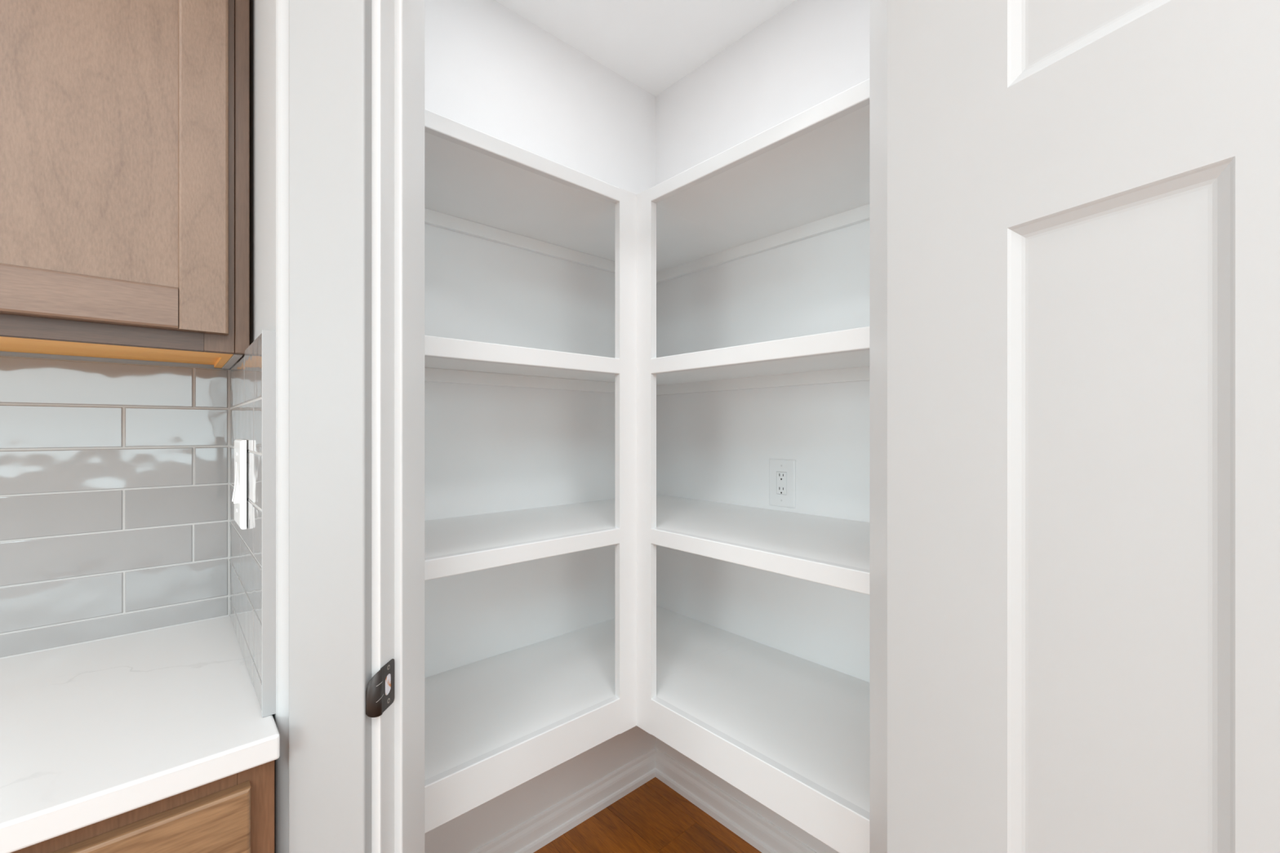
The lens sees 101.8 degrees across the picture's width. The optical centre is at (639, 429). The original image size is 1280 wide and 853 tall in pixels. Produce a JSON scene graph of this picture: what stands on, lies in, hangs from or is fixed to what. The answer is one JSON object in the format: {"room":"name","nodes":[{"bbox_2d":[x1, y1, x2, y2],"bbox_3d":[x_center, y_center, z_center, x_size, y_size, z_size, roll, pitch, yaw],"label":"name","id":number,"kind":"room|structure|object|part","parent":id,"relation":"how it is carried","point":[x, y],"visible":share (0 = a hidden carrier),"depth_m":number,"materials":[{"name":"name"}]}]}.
{"room":"food storage area","nodes":[
{"label":"food storage area","id":0,"kind":"room"},
{"bbox_2d":[236,0,288,852],"bbox_3d":[-0.596,0.017,0.951,0.174,2.576,0.648,0,0,-42],"label":"wall","id":1,"kind":"structure","parent":0,"point":[268,19],"depth_m":0.72,"materials":[{"name":"paint"}]},
{"bbox_2d":[229,329,275,717],"bbox_3d":[-0.690,0.129,0.915,0.016,0.532,0.530,0,0,-42],"label":"tile backsplash","id":2,"kind":"structure","parent":1,"relation":"attached to","point":[252,380],"depth_m":0.77,"materials":[{"name":"tile"}]},
{"bbox_2d":[231,439,246,529],"bbox_3d":[-0.686,0.089,0.887,0.014,0.146,0.108,0,0,-42],"label":"light switch","id":3,"kind":"object","parent":2,"relation":"attached to","point":[239,495],"visible":1,"depth_m":0.85,"materials":[{"name":"white plastic"}]},
{"bbox_3d":[-0.513,0.129,0.720,0.016,0.532,0.003,0,0,-42],"label":"edge trim","id":4,"kind":"part","parent":2,"relation":"part of","materials":[{"name":"tile"}]},
{"bbox_2d":[288,0,424,852],"bbox_3d":[-0.407,0.228,0.765,0.129,2.155,0.135,0,0,3],"label":"door frame","id":5,"kind":"structure","parent":1,"relation":"attached to","point":[330,41],"depth_m":0.70,"materials":[{"name":"paint"}]},
{"bbox_2d":[365,658,394,717],"bbox_3d":[-0.356,0.358,0.721,0.010,0.062,0.053,0,0,15],"label":"strike plate","id":6,"kind":"object","parent":5,"relation":"attached to","point":[380,692],"visible":1,"depth_m":0.71,"materials":[{"name":"brown metal"}]},
{"bbox_3d":[-0.354,0.358,0.730,0.001,0.062,0.034,0,0,3],"label":"plate","id":7,"kind":"part","parent":6,"relation":"part of","materials":[{"name":"brown metal"}]},
{"bbox_2d":[0,0,655,852],"bbox_3d":[-1.928,0.017,0.258,5.491,2.576,0.115,0,0,-42],"label":"wall","id":8,"kind":"structure","parent":0,"point":[489,69],"depth_m":1.59,"materials":[{"name":"paint"}]},
{"bbox_2d":[0,355,230,659],"bbox_3d":[-1.393,0.134,0.649,1.409,0.523,0.024,0,0,-42],"label":"tile backsplash","id":9,"kind":"structure","parent":8,"relation":"attached to","point":[114,477],"depth_m":0.99,"materials":[{"name":"tile"}]},
{"bbox_2d":[0,0,249,368],"bbox_3d":[-0.963,-0.587,0.830,0.519,0.916,0.333,0,0,-42],"label":"upper cabinet","id":10,"kind":"object","parent":8,"relation":"attached to","point":[125,124],"visible":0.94,"depth_m":0.79,"materials":[{"name":"brown wood"}]},
{"bbox_3d":[-0.865,-0.192,0.707,0.354,0.066,0.019,0,0,-42],"label":"rail","id":11,"kind":"part","parent":10,"relation":"part of","materials":[{"name":"beige wood"}]},
{"bbox_3d":[-0.866,-0.592,0.708,0.358,0.738,0.012,0,0,-42],"label":"panel","id":12,"kind":"part","parent":10,"relation":"part of","materials":[{"name":"beige wood"}]},
{"bbox_3d":[-0.878,-0.150,0.722,0.419,0.040,0.019,0,0,-42],"label":"rail","id":13,"kind":"part","parent":10,"relation":"part of","materials":[{"name":"brown wood"}]},
{"bbox_3d":[-0.997,-0.142,0.852,0.475,0.011,0.208,0,0,-42],"label":"panel","id":14,"kind":"part","parent":10,"relation":"part of","materials":[{"name":"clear wood"}]},
{"bbox_3d":[-0.796,-0.588,0.993,0.012,0.915,0.272,0,0,-42],"label":"panel","id":15,"kind":"part","parent":10,"relation":"part of","materials":[{"name":"orange wood"}]},
{"bbox_2d":[471,747,655,852],"bbox_3d":[-0.361,1.258,1.589,1.149,0.095,0.019,0,0,-42],"label":"baseboard","id":16,"kind":"structure","parent":8,"relation":"attached to","point":[537,832],"depth_m":1.72,"materials":[{"name":"paint"}]},
{"bbox_2d":[424,108,750,833],"bbox_3d":[-0.220,0.077,1.435,1.149,1.361,0.435,0,0,-42],"label":"shelving unit","id":17,"kind":"object","parent":8,"relation":"attached to","point":[494,725],"visible":0.53,"depth_m":1.31,"materials":[{"name":"paint"}]},
{"bbox_3d":[-0.281,0.713,1.099,0.607,0.089,0.018,0,0,-42],"label":"rail","id":18,"kind":"part","parent":17,"relation":"part of","materials":[{"name":"paint"}]},
{"bbox_3d":[-0.281,0.264,1.099,0.607,0.038,0.018,0,0,-42],"label":"rail","id":19,"kind":"part","parent":17,"relation":"part of","materials":[{"name":"paint"}]},
{"bbox_3d":[-0.281,-0.159,1.099,0.607,0.038,0.018,0,0,-42],"label":"rail","id":20,"kind":"part","parent":17,"relation":"part of","materials":[{"name":"paint"}]},
{"bbox_3d":[-0.281,-0.586,1.099,0.607,0.034,0.018,0,0,-42],"label":"rail","id":21,"kind":"part","parent":17,"relation":"part of","materials":[{"name":"paint"}]},
{"bbox_3d":[-0.220,-0.173,1.435,1.149,0.011,0.435,0,0,-42],"label":"shelf","id":22,"kind":"part","parent":17,"relation":"part of","materials":[{"name":"paint"}]},
{"bbox_3d":[-0.220,-0.598,1.435,1.149,0.011,0.435,0,0,-42],"label":"shelf","id":23,"kind":"part","parent":17,"relation":"part of","materials":[{"name":"paint"}]},
{"bbox_3d":[-0.220,0.250,1.435,1.149,0.011,0.435,0,0,-42],"label":"shelf","id":24,"kind":"part","parent":17,"relation":"part of","materials":[{"name":"paint"}]},
{"bbox_3d":[-0.220,0.674,1.435,1.149,0.011,0.435,0,0,-42],"label":"shelf","id":25,"kind":"part","parent":17,"relation":"part of","materials":[{"name":"paint"}]},
{"bbox_3d":[-0.029,0.077,1.328,0.075,1.361,0.018,0,0,-42],"label":"post","id":26,"kind":"part","parent":17,"relation":"part of","materials":[{"name":"paint"}]},
{"bbox_2d":[494,0,795,96],"bbox_3d":[-0.107,-1.331,-1.823,5.591,0.120,5.644,0,0,-42],"label":"ceiling","id":27,"kind":"structure","parent":0,"point":[653,45],"depth_m":1.64,"materials":[{"name":"paint"}]},
{"bbox_2d":[533,777,761,852],"bbox_3d":[-0.108,1.365,-1.833,5.576,0.120,5.629,0,0,-42],"label":"floor","id":28,"kind":"structure","parent":0,"point":[653,817],"depth_m":1.69,"materials":[{"name":"brown wood"}]},
{"bbox_2d":[12,760,274,852],"bbox_3d":[-0.873,0.867,0.728,0.526,0.877,0.605,0,0,-42],"label":"base cabinet","id":29,"kind":"object","parent":28,"relation":"on","point":[234,813],"visible":0.32,"depth_m":0.63,"materials":[{"name":"brown wood"}]},
{"bbox_2d":[0,615,279,852],"bbox_3d":[-1.195,0.412,0.430,1.408,0.033,0.614,0,0,-42],"label":"countertop","id":30,"kind":"structure","parent":29,"relation":"on","point":[93,732],"depth_m":0.69,"materials":[{"name":"white stone"}]},
{"bbox_3d":[-0.676,0.535,0.511,0.472,0.159,0.020,0,0,-42],"label":"drawer","id":31,"kind":"part","parent":29,"relation":"part of","materials":[{"name":"brown wood"}]},
{"bbox_2d":[655,0,869,852],"bbox_3d":[1.926,0.017,0.011,0.115,2.576,5.429,0,0,-42],"label":"wall","id":32,"kind":"structure","parent":0,"point":[718,446],"depth_m":1.61,"materials":[{"name":"paint"}]},
{"bbox_2d":[655,747,817,852],"bbox_3d":[0.440,1.258,1.550,0.019,0.095,1.153,0,0,-42],"label":"baseboard","id":33,"kind":"structure","parent":32,"relation":"attached to","point":[764,836],"depth_m":1.72,"materials":[{"name":"paint"}]},
{"bbox_2d":[636,78,869,852],"bbox_3d":[0.412,0.077,1.231,0.486,1.361,0.717,0,0,-42],"label":"shelving unit","id":34,"kind":"object","parent":32,"relation":"attached to","point":[789,732],"visible":0.73,"depth_m":1.23,"materials":[{"name":"paint"}]},
{"bbox_3d":[0.016,0.077,1.320,0.018,1.361,0.054,0,0,-42],"label":"post","id":35,"kind":"part","parent":34,"relation":"part of","materials":[{"name":"paint"}]},
{"bbox_3d":[0.257,0.713,1.054,0.018,0.089,0.664,0,0,-42],"label":"rail","id":36,"kind":"part","parent":34,"relation":"part of","materials":[{"name":"paint"}]},
{"bbox_3d":[0.257,0.264,1.054,0.018,0.038,0.664,0,0,-42],"label":"rail","id":37,"kind":"part","parent":34,"relation":"part of","materials":[{"name":"paint"}]},
{"bbox_3d":[0.257,-0.159,1.054,0.018,0.038,0.664,0,0,-42],"label":"rail","id":38,"kind":"part","parent":34,"relation":"part of","materials":[{"name":"paint"}]},
{"bbox_3d":[0.257,-0.586,1.054,0.018,0.034,0.664,0,0,-42],"label":"rail","id":39,"kind":"part","parent":34,"relation":"part of","materials":[{"name":"paint"}]},
{"bbox_3d":[0.419,0.674,1.238,0.468,0.011,0.717,0,0,-42],"label":"shelf","id":40,"kind":"part","parent":34,"relation":"part of","materials":[{"name":"paint"}]},
{"bbox_3d":[0.419,0.250,1.238,0.468,0.011,0.717,0,0,-42],"label":"shelf","id":41,"kind":"part","parent":34,"relation":"part of","materials":[{"name":"paint"}]},
{"bbox_3d":[0.419,-0.598,1.238,0.468,0.011,0.717,0,0,-42],"label":"shelf","id":42,"kind":"part","parent":34,"relation":"part of","materials":[{"name":"paint"}]},
{"bbox_3d":[0.419,-0.173,1.238,0.468,0.011,0.717,0,0,-42],"label":"shelf","id":43,"kind":"part","parent":34,"relation":"part of","materials":[{"name":"paint"}]},
{"bbox_2d":[768,458,795,508],"bbox_3d":[0.428,0.160,1.571,0.007,0.143,0.090,0,0,-42],"label":"outlet","id":44,"kind":"object","parent":32,"relation":"attached to","point":[782,473],"visible":1,"depth_m":1.57,"materials":[{"name":"white plastic"}]},
{"bbox_2d":[776,471,786,494],"bbox_3d":[0.428,0.160,1.571,0.006,0.067,0.033,0,0,-42],"label":"receptacle","id":45,"kind":"object","parent":44,"relation":"attached to","point":[781,477],"depth_m":1.57,"materials":[{"name":"grey plastic"}]},
{"bbox_3d":[0.614,0.017,0.891,0.645,2.576,0.174,0,0,-42],"label":"wall","id":46,"kind":"structure","parent":0,"visible":0},
{"bbox_2d":[869,0,887,852],"bbox_3d":[0.360,0.285,0.737,0.030,2.040,0.117,0,0,3],"label":"door frame","id":47,"kind":"structure","parent":46,"relation":"attached to","point":[877,8],"depth_m":0.76,"materials":[{"name":"paint"}]},
{"bbox_2d":[887,0,1279,852],"bbox_3d":[0.489,0.285,0.343,0.035,2.024,0.711,0,0,-28],"label":"door","id":48,"kind":"structure","parent":46,"relation":"in","point":[1083,196],"depth_m":0.48,"materials":[{"name":"paint"}]},
{"bbox_3d":[0.489,-0.472,0.343,0.035,0.251,0.436,0,0,-28],"label":"panel","id":49,"kind":"part","parent":48,"relation":"part of","materials":[{"name":"paint"}]},
{"bbox_3d":[0.424,0.426,0.467,0.035,1.262,0.156,0,0,-28],"label":"panel","id":50,"kind":"part","parent":48,"relation":"part of","materials":[{"name":"paint"}]}
]}

